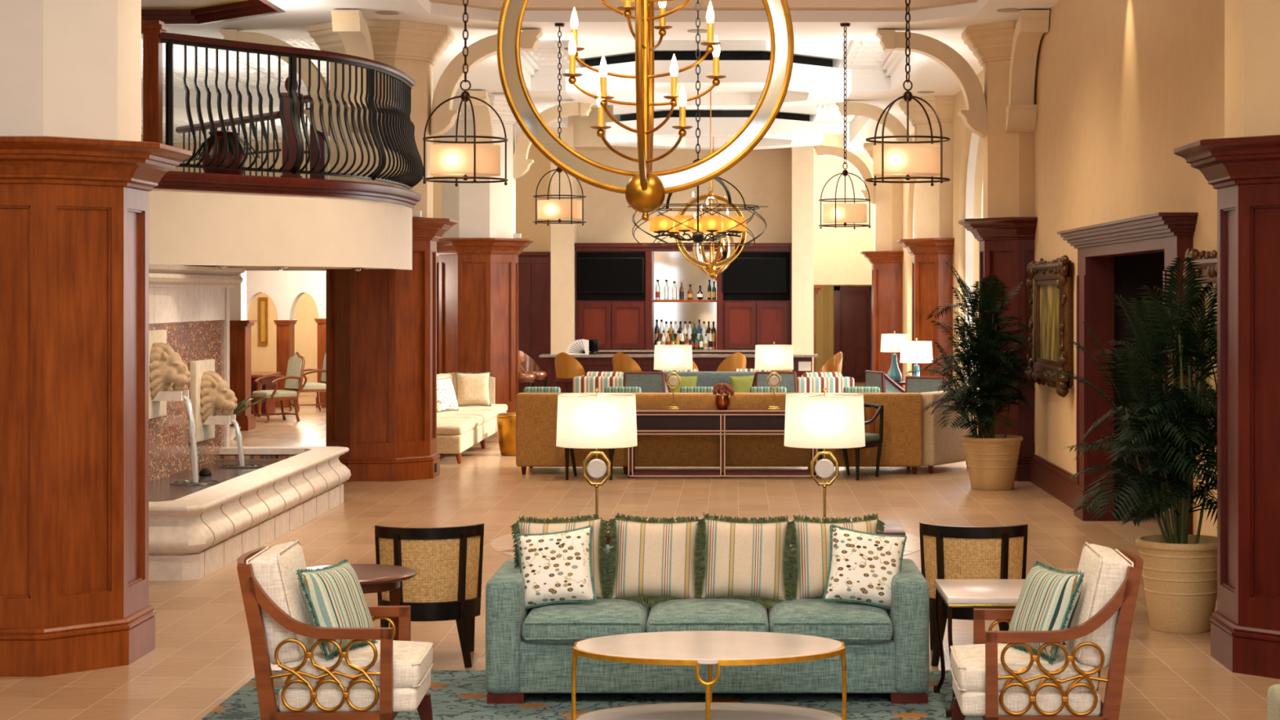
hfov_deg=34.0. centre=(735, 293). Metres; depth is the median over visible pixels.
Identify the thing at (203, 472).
pump
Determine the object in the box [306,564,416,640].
side table
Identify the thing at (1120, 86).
wall
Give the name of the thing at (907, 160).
pendant lantern
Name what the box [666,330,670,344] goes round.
liquor bottle
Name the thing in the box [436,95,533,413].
column
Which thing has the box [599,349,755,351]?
countertop
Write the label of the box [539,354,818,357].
countertop
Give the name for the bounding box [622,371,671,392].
armchair
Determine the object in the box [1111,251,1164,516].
door
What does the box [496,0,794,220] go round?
orb chandelier
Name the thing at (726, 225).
drum chandelier
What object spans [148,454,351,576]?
basin
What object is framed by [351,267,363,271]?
recessed light
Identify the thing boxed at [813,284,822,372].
pilaster
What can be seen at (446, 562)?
barrel chair
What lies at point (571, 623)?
seat cushion
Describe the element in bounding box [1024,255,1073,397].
wall mirror
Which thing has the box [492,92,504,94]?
ceiling speaker
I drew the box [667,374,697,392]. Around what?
throw pillow
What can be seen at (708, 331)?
liquor bottle
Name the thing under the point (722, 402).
flower vase
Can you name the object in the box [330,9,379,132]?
bracket
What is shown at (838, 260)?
wall
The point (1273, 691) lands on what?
ottoman
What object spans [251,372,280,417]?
writing desk
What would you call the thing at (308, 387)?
armchair
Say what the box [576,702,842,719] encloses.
shelf
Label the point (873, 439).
armchair
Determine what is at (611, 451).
armchair
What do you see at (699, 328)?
liquor bottle
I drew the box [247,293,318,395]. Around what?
wall
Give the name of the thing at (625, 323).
bar cabinet
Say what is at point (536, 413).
sofa
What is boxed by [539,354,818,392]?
countertop
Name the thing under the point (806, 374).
cushion
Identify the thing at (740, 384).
throw pillow
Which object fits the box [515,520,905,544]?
console table
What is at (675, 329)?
liquor bottle
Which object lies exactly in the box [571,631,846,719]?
coffee table
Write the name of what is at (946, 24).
ceiling
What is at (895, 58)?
trim
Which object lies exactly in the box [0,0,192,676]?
column
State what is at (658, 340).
liquor bottle
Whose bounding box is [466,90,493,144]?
bracket
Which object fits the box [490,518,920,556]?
console table
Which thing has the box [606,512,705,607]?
throw pillow
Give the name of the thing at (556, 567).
throw pillow
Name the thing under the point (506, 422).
garden stool
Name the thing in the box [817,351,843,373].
bar stool
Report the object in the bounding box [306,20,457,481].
column
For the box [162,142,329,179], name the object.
wall
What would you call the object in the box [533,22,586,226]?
pendant lantern
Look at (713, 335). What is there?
liquor bottle
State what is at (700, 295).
liquor bottle
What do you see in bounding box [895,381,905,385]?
side table
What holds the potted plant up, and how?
on the floor
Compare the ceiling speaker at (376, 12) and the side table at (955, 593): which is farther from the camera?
the ceiling speaker at (376, 12)
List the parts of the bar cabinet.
door, tv panel, door, door, tv panel, door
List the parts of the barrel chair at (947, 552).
arm post, leg, leg, seat rail, rail, leg, arm post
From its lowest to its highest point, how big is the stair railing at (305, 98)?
1.408 m
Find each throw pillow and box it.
[296,559,377,661]
[436,377,458,412]
[454,372,491,406]
[510,513,610,609]
[515,525,596,609]
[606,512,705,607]
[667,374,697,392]
[693,512,794,608]
[728,374,754,392]
[786,513,885,599]
[822,524,906,609]
[1005,560,1085,664]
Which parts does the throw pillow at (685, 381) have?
cord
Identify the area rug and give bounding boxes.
[200,670,982,719]
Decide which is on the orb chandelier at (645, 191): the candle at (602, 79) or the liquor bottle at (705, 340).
the candle at (602, 79)
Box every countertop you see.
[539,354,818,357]
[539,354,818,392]
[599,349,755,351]
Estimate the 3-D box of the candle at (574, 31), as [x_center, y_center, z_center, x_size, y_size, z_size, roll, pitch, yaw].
[-0.699,-1.103,9.053,0.027,0.087,0.027,0,0,0]
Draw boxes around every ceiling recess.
[565,40,851,108]
[605,105,823,149]
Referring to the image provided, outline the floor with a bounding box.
[0,382,1279,719]
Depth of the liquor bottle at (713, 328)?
39.30 m
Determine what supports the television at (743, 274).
attached to the bar cabinet
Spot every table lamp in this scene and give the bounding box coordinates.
[555,387,637,528]
[653,342,693,409]
[754,342,793,409]
[783,387,865,518]
[880,331,907,382]
[899,337,933,376]
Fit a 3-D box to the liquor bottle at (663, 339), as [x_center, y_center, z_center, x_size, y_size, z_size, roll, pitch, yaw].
[-1.350,0.875,39.160,0.079,0.347,0.079,0,0,0]
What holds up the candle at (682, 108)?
on the orb chandelier at (645, 191)
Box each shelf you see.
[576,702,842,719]
[652,299,716,302]
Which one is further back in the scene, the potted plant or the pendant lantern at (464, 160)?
the potted plant
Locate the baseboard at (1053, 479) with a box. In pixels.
[1030,453,1075,509]
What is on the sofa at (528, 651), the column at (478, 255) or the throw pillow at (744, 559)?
the throw pillow at (744, 559)
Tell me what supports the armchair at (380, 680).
on the area rug
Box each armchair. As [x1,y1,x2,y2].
[236,539,433,719]
[251,351,305,422]
[288,352,325,412]
[564,447,614,479]
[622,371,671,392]
[751,371,798,392]
[818,402,884,480]
[864,370,905,392]
[905,376,950,393]
[950,542,1143,719]
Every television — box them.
[578,257,644,293]
[721,257,786,293]
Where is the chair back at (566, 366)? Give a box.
[555,351,585,377]
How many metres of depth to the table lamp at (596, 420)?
12.31 m
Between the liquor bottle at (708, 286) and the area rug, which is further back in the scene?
the liquor bottle at (708, 286)
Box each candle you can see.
[568,54,575,73]
[571,28,577,47]
[597,106,604,125]
[600,76,606,96]
[624,0,631,6]
[659,7,665,25]
[671,75,677,95]
[679,106,685,125]
[706,22,713,41]
[713,56,719,75]
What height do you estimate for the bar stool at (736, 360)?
1.141 m
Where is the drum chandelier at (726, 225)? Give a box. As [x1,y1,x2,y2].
[627,0,768,246]
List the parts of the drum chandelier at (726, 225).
lamp shade, lamp shade, arm, arm, lamp shade, arm, lamp shade, arm, lamp shade, stem, chain, arm, lamp shade, arm, arm, lamp shade, arm, lamp shade, lamp shade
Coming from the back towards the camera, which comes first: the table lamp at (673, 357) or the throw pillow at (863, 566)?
the table lamp at (673, 357)
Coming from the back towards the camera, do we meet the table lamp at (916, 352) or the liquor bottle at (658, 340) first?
the liquor bottle at (658, 340)
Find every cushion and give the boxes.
[246,539,316,664]
[280,640,433,688]
[436,410,493,426]
[436,417,478,435]
[457,404,507,417]
[521,598,649,644]
[584,371,623,376]
[645,597,768,632]
[768,597,893,644]
[801,372,842,377]
[950,643,1098,692]
[1064,542,1133,668]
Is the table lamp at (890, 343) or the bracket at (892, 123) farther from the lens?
the table lamp at (890, 343)
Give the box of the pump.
[198,467,212,475]
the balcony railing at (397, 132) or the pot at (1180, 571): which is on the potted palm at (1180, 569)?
the pot at (1180, 571)
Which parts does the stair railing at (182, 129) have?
handrail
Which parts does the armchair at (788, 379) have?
armrest, armrest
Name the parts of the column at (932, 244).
cap moulding, crown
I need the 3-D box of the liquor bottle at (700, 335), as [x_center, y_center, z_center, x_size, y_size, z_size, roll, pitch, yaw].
[-0.639,0.861,39.160,0.071,0.377,0.071,0,0,0]
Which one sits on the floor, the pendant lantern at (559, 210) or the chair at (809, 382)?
the chair at (809, 382)
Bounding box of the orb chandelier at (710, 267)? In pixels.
[675,86,746,275]
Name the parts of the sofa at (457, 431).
backrest, seat, leg, leg, seat, seat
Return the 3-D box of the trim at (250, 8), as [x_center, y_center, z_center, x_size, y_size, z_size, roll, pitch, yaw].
[-6.847,-3.148,20.662,5.719,0.148,12.791,0,0,-39]
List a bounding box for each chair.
[374,523,484,667]
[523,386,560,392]
[573,371,623,392]
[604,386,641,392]
[659,368,697,371]
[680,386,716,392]
[733,368,771,371]
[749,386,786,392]
[797,372,854,392]
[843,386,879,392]
[919,522,1027,666]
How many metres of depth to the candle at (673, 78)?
8.70 m
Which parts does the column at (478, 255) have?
crown, cap moulding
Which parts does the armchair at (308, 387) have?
leg, leg, seat frame, armrest, seat, armrest, leg, backrest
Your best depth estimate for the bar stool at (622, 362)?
35.16 m
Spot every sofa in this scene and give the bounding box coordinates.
[436,373,507,463]
[485,544,928,703]
[515,392,922,474]
[664,371,755,391]
[920,390,973,473]
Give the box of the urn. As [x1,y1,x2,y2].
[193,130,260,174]
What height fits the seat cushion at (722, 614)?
0.207 m
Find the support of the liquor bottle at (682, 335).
on the bar cabinet
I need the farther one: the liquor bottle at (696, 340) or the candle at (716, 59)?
the liquor bottle at (696, 340)
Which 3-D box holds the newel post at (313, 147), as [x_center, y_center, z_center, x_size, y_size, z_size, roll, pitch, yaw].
[-4.872,-1.710,24.400,0.220,1.360,0.220,0,0,0]
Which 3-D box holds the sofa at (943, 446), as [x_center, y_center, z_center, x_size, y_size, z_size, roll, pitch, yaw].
[2.258,1.654,25.293,0.900,0.957,1.150,0,0,32]
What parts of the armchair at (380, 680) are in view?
rail, post, armrest, cross rod, ring panel, rail, seat frame, seat, ring panel, post, armrest, post, leg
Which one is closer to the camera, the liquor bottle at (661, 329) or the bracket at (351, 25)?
the bracket at (351, 25)
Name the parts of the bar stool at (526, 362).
seat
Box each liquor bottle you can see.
[654,320,658,342]
[655,280,659,299]
[656,330,660,345]
[659,320,663,342]
[661,330,665,344]
[663,321,668,342]
[664,280,667,299]
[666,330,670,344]
[668,321,672,342]
[671,280,675,299]
[671,330,675,344]
[673,321,677,341]
[675,330,679,344]
[678,321,681,342]
[679,280,683,299]
[680,328,684,344]
[683,321,687,342]
[684,333,689,344]
[687,284,692,299]
[687,321,692,341]
[689,333,693,349]
[692,321,697,340]
[693,333,698,349]
[696,285,703,299]
[697,320,701,342]
[699,328,702,349]
[702,321,706,342]
[703,333,708,349]
[706,321,710,340]
[707,280,711,299]
[708,328,712,349]
[711,280,715,299]
[711,321,715,336]
[712,328,715,349]
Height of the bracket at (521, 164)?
1.220 m
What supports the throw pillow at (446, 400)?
on the sofa at (457, 431)
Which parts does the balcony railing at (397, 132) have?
post, handrail, post, post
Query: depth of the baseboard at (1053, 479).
21.93 m
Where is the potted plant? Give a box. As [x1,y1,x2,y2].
[229,392,278,439]
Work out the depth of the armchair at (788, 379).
29.87 m
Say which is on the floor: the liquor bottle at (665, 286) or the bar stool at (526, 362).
the bar stool at (526, 362)
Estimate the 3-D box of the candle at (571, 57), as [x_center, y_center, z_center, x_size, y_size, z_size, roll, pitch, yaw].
[-0.703,-0.985,9.000,0.027,0.087,0.027,0,0,0]
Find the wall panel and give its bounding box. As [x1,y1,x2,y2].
[436,251,551,393]
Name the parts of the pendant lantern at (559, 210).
lamp shade, chain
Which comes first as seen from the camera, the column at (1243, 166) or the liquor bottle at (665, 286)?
the column at (1243, 166)
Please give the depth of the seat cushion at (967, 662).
9.28 m
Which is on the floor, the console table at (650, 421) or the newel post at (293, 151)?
the console table at (650, 421)
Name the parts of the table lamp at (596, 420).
stem, octagon frame, lamp shade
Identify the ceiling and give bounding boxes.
[141,0,1059,154]
[436,237,441,262]
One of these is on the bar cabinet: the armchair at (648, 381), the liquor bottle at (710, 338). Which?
the liquor bottle at (710, 338)
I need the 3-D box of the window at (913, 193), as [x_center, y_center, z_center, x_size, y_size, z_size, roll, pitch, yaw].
[3.560,-0.677,38.200,0.120,4.515,6.129,0,0,0]
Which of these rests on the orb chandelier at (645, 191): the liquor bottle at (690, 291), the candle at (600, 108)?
the candle at (600, 108)
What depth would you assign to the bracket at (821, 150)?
42.87 m
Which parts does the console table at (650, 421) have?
drawer, drawer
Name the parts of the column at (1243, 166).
cap moulding, moulding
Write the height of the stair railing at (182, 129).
1.087 m
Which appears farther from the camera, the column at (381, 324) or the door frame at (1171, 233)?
the column at (381, 324)
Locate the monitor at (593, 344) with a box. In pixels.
[587,339,600,354]
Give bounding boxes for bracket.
[219,29,329,136]
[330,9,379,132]
[431,29,542,136]
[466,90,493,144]
[512,102,594,178]
[813,144,875,204]
[835,100,912,141]
[875,30,986,137]
[1005,9,1049,132]
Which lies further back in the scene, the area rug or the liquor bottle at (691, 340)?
the liquor bottle at (691, 340)
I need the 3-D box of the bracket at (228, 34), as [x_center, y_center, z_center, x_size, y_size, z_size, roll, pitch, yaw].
[-5.330,-2.440,24.270,1.260,1.220,0.320,0,0,0]
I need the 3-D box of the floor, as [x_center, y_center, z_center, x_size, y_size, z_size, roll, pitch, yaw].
[-4.300,2.230,23.500,17.400,0.200,57.000,0,0,0]
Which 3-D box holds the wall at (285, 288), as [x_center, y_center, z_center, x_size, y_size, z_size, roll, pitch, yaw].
[-9.600,0.580,39.175,6.800,3.100,0.350,0,0,0]
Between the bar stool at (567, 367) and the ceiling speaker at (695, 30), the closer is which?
the ceiling speaker at (695, 30)
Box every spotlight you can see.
[412,210,422,217]
[512,233,521,238]
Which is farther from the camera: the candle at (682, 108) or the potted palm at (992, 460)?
the potted palm at (992, 460)
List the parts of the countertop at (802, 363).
wall plate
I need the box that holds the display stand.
[566,338,588,354]
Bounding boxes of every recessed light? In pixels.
[213,265,228,269]
[274,266,288,270]
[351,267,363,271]
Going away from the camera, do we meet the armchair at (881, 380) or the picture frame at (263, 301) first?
the armchair at (881, 380)
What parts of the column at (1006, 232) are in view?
crown, cap moulding, moulding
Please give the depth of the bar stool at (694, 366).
35.21 m
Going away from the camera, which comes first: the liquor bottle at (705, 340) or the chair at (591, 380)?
the chair at (591, 380)
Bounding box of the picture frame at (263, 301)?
[258,297,267,345]
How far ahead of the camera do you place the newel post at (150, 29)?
18.88 m
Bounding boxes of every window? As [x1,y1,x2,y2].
[912,192,914,238]
[964,132,979,386]
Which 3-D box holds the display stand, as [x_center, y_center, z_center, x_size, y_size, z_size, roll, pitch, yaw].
[-2.764,0.935,36.496,0.400,0.270,0.028,0,0,0]
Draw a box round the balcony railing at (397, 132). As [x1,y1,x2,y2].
[159,31,423,189]
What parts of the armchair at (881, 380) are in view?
backrest, frame, panel, armrest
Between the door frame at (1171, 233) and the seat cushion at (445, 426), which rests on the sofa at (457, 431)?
the seat cushion at (445, 426)
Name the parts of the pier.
moulding, cap moulding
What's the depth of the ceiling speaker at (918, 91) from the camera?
31.81 m
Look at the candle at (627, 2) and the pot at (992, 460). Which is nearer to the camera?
the candle at (627, 2)
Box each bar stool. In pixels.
[518,350,546,386]
[518,364,537,386]
[555,351,585,392]
[612,351,641,373]
[692,360,698,371]
[716,351,746,371]
[771,369,792,371]
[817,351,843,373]
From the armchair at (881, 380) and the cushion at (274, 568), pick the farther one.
the armchair at (881, 380)
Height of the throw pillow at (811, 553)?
0.516 m
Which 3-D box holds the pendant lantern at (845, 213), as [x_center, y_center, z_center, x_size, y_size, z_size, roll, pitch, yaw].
[1.250,-1.903,23.750,0.608,2.334,0.608,0,0,-34]
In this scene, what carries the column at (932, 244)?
on the floor
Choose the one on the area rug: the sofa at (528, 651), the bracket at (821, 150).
the sofa at (528, 651)
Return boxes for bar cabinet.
[574,243,791,354]
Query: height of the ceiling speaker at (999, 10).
0.008 m
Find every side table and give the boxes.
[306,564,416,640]
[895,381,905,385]
[933,578,1065,717]
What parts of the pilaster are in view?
cap moulding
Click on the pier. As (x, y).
(240, 328)
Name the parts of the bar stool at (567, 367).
leg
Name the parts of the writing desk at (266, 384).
leg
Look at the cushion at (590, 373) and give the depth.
32.55 m
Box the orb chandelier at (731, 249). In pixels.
[692,136,734,279]
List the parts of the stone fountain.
spout, mosaic panel, cornice, spout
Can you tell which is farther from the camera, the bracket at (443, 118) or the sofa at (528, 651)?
the bracket at (443, 118)
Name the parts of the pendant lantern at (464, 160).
lamp shade, chain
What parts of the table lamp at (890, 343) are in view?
lamp shade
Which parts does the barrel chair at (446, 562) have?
arm post, leg, rail, seat rail, leg, leg, arm post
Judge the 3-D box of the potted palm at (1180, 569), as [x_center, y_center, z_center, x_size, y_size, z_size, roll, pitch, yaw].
[2.589,0.953,13.280,1.288,2.354,1.458,0,0,0]
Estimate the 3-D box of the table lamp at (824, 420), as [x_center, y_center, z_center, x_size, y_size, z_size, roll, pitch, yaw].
[0.535,0.988,12.500,0.486,0.845,0.486,0,0,-5]
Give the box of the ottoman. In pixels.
[1267,684,1279,719]
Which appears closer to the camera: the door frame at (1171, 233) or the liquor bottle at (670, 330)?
the door frame at (1171, 233)
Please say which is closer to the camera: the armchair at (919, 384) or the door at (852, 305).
the armchair at (919, 384)
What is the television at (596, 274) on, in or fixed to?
attached to the bar cabinet
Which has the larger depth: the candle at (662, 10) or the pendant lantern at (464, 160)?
the pendant lantern at (464, 160)
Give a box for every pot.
[960,434,1022,490]
[1135,533,1217,633]
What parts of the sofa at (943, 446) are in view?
leg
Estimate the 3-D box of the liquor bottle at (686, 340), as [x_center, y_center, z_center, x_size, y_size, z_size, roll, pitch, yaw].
[-0.906,0.905,39.160,0.099,0.287,0.099,0,0,0]
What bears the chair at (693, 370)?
on the floor
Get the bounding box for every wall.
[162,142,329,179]
[246,271,325,319]
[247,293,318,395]
[433,134,551,251]
[551,105,813,372]
[813,134,873,284]
[815,284,871,372]
[902,0,1224,537]
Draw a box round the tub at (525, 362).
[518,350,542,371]
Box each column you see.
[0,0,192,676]
[273,320,297,407]
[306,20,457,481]
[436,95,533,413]
[860,142,903,387]
[896,95,982,387]
[958,21,1037,480]
[1173,0,1279,679]
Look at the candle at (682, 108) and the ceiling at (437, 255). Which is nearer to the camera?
the candle at (682, 108)
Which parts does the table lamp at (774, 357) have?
lamp shade, octagon frame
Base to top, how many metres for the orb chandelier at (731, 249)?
2.593 m
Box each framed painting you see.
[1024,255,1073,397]
[1182,247,1217,435]
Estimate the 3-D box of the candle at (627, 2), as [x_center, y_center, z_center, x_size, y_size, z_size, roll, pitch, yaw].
[-0.449,-1.230,8.691,0.027,0.087,0.027,0,0,0]
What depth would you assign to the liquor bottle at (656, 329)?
39.29 m
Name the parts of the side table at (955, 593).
leg, leg, frame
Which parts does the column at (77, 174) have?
moulding, cap moulding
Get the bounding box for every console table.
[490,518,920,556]
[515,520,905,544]
[627,408,817,478]
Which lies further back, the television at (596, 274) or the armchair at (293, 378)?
the television at (596, 274)
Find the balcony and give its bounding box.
[148,170,421,271]
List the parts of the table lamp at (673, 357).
stem, octagon frame, lamp shade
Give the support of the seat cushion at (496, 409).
on the sofa at (457, 431)
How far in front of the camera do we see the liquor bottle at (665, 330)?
39.29 m
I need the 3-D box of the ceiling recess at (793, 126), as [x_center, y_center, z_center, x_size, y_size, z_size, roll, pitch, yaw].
[-0.350,-3.070,36.600,3.740,0.840,3.740,0,0,0]
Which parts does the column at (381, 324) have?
crown, moulding, cap moulding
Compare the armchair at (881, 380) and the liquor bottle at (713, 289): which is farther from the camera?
the liquor bottle at (713, 289)
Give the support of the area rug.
on the floor
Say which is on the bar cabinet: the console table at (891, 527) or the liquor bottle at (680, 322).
the liquor bottle at (680, 322)
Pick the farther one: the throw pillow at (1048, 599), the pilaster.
the pilaster
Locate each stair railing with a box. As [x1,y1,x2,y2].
[175,111,280,176]
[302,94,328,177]
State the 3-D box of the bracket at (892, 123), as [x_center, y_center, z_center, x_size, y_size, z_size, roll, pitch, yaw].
[2.240,-2.440,33.200,1.260,1.220,0.320,0,0,0]
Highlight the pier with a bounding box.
[229,271,257,431]
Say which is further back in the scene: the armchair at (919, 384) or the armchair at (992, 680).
the armchair at (919, 384)
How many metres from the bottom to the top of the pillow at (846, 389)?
0.860 m
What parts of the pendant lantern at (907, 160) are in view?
lamp shade, chain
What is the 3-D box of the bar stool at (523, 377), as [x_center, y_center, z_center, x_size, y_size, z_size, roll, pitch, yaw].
[-3.622,1.560,35.200,0.551,1.141,0.530,0,0,5]
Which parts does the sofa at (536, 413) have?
leg, leg, leg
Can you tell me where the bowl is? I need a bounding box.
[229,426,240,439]
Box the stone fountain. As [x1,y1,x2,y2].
[148,263,351,581]
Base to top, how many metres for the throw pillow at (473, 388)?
0.503 m
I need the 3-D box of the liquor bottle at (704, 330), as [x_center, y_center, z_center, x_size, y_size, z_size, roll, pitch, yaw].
[-0.590,0.730,39.320,0.090,0.399,0.090,0,0,0]
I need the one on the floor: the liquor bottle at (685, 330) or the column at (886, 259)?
the column at (886, 259)
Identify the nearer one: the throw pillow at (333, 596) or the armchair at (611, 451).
the throw pillow at (333, 596)
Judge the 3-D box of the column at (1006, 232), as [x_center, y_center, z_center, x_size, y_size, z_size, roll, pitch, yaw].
[3.470,-0.469,24.300,1.670,5.198,1.670,0,0,0]
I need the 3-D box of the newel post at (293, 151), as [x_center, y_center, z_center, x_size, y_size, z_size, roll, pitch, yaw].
[-5.022,-1.760,23.600,0.220,1.460,0.220,0,0,0]
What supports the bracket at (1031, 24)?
attached to the column at (1006, 232)
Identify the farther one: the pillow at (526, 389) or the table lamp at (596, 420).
the pillow at (526, 389)
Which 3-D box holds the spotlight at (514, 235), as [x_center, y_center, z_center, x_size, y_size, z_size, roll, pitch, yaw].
[-3.420,-0.900,32.695,0.120,0.070,0.110,0,0,0]
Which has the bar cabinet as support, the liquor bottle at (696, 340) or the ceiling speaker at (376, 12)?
the liquor bottle at (696, 340)
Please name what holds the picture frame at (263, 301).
attached to the wall at (264, 357)
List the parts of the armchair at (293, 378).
leg, leg, armrest, seat, seat frame, leg, armrest, backrest, frame, leg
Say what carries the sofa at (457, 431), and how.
on the floor
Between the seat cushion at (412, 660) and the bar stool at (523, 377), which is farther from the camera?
the bar stool at (523, 377)
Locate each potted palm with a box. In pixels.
[904,261,1035,490]
[1042,257,1217,633]
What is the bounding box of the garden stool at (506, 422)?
[496,413,515,455]
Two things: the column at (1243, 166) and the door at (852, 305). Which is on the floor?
the column at (1243, 166)
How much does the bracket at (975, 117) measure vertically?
1.220 m
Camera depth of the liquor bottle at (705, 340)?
39.12 m
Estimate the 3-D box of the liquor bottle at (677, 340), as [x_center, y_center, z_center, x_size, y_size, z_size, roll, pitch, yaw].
[-1.083,0.875,39.160,0.079,0.347,0.079,0,0,0]
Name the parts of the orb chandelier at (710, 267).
stem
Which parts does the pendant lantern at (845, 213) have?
lamp shade, chain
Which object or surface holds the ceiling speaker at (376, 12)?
attached to the ceiling at (946, 24)
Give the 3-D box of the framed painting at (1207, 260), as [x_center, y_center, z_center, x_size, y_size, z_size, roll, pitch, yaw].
[3.314,0.385,14.059,0.172,1.432,2.483,0,0,0]
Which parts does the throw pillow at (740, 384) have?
cord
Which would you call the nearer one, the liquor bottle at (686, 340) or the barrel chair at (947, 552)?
the barrel chair at (947, 552)
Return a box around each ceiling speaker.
[375,11,399,14]
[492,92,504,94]
[687,29,706,32]
[917,91,933,93]
[996,8,1020,12]
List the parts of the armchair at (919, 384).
backrest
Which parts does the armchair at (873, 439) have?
leg, leg, leg, seat frame, seat, rail, armrest, leg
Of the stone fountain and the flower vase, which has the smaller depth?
the stone fountain
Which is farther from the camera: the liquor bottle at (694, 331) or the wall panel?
the wall panel
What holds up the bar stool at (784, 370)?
on the floor
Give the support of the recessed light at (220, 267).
attached to the balcony
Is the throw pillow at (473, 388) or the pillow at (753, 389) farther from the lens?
the throw pillow at (473, 388)
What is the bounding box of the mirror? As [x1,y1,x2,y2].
[653,250,716,348]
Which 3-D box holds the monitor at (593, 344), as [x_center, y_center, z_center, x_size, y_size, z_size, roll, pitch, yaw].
[-2.497,0.940,36.609,0.240,0.260,0.180,0,0,30]
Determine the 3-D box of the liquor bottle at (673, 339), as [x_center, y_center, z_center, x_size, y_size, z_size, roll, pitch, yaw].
[-1.172,0.875,39.160,0.079,0.347,0.079,0,0,0]
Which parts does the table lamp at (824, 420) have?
lamp shade, stem, octagon frame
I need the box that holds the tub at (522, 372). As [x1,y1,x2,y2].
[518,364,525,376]
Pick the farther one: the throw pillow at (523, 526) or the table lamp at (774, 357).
the table lamp at (774, 357)
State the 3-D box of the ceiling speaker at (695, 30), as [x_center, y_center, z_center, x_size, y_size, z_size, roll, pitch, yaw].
[-0.430,-3.064,24.400,0.260,0.008,0.260,0,0,0]
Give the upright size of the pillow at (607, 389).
0.860 m
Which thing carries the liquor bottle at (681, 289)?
on the bar cabinet
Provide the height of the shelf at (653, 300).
0.045 m
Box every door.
[833,286,871,382]
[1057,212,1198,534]
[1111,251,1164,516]
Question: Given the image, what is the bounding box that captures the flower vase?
[711,382,734,409]
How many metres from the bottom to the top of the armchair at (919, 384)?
1.009 m
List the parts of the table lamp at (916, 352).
lamp shade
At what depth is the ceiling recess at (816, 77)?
26.89 m
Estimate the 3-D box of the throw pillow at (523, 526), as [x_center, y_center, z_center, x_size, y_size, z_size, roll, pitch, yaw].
[-0.943,1.451,11.252,0.547,0.518,0.239,0,0,0]
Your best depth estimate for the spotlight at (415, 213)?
23.59 m
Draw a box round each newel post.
[141,20,168,143]
[280,76,302,177]
[306,107,327,179]
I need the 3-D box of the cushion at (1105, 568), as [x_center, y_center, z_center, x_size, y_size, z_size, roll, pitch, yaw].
[1.655,1.419,9.552,0.259,0.505,0.576,0,0,2]
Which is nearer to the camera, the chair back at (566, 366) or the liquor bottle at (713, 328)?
the chair back at (566, 366)
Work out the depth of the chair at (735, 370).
33.85 m
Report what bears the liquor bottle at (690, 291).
on the bar cabinet
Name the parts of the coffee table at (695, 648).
leg, leg, leg, leg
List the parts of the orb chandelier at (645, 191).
bulb, bulb, bulb, candle arm, bulb, candle arm, candle arm, candle arm, candle arm, candle arm, stem, candle arm, candle arm, candle arm, bulb, candle arm, candle arm, bulb, candle arm, bulb, candle arm, bulb, bulb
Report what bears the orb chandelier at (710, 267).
hanging from the ceiling recess at (816, 77)
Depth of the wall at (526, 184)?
42.30 m
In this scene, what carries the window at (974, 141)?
in the wall at (1120, 86)
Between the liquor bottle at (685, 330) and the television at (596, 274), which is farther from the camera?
the liquor bottle at (685, 330)
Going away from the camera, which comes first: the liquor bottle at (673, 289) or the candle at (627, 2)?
the candle at (627, 2)
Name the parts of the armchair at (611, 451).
leg, leg, leg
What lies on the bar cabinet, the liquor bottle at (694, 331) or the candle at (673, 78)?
the liquor bottle at (694, 331)
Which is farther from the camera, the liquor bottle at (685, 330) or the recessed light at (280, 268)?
the liquor bottle at (685, 330)
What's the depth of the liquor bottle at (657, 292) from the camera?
39.17 m
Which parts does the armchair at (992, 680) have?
leg, post, post, armrest, ring panel, seat, seat frame, rail, ring panel, cross rod, armrest, post, post, rail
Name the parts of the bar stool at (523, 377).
seat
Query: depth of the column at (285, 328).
38.90 m
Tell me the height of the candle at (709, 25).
0.087 m
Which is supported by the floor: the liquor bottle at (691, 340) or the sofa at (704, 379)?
the sofa at (704, 379)
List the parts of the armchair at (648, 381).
armrest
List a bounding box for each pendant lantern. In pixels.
[422,0,507,186]
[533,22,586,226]
[817,22,871,229]
[865,0,950,186]
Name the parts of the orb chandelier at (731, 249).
stem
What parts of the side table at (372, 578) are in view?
leg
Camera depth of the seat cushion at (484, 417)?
28.49 m
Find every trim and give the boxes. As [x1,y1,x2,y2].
[141,0,285,25]
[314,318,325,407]
[520,50,907,117]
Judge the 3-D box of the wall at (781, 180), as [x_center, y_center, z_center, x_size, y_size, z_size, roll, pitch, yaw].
[-0.985,-0.720,39.425,4.870,5.700,1.550,0,0,0]
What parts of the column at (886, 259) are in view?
crown, cap moulding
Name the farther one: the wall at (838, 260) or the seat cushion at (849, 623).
the wall at (838, 260)
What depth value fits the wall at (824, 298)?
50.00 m

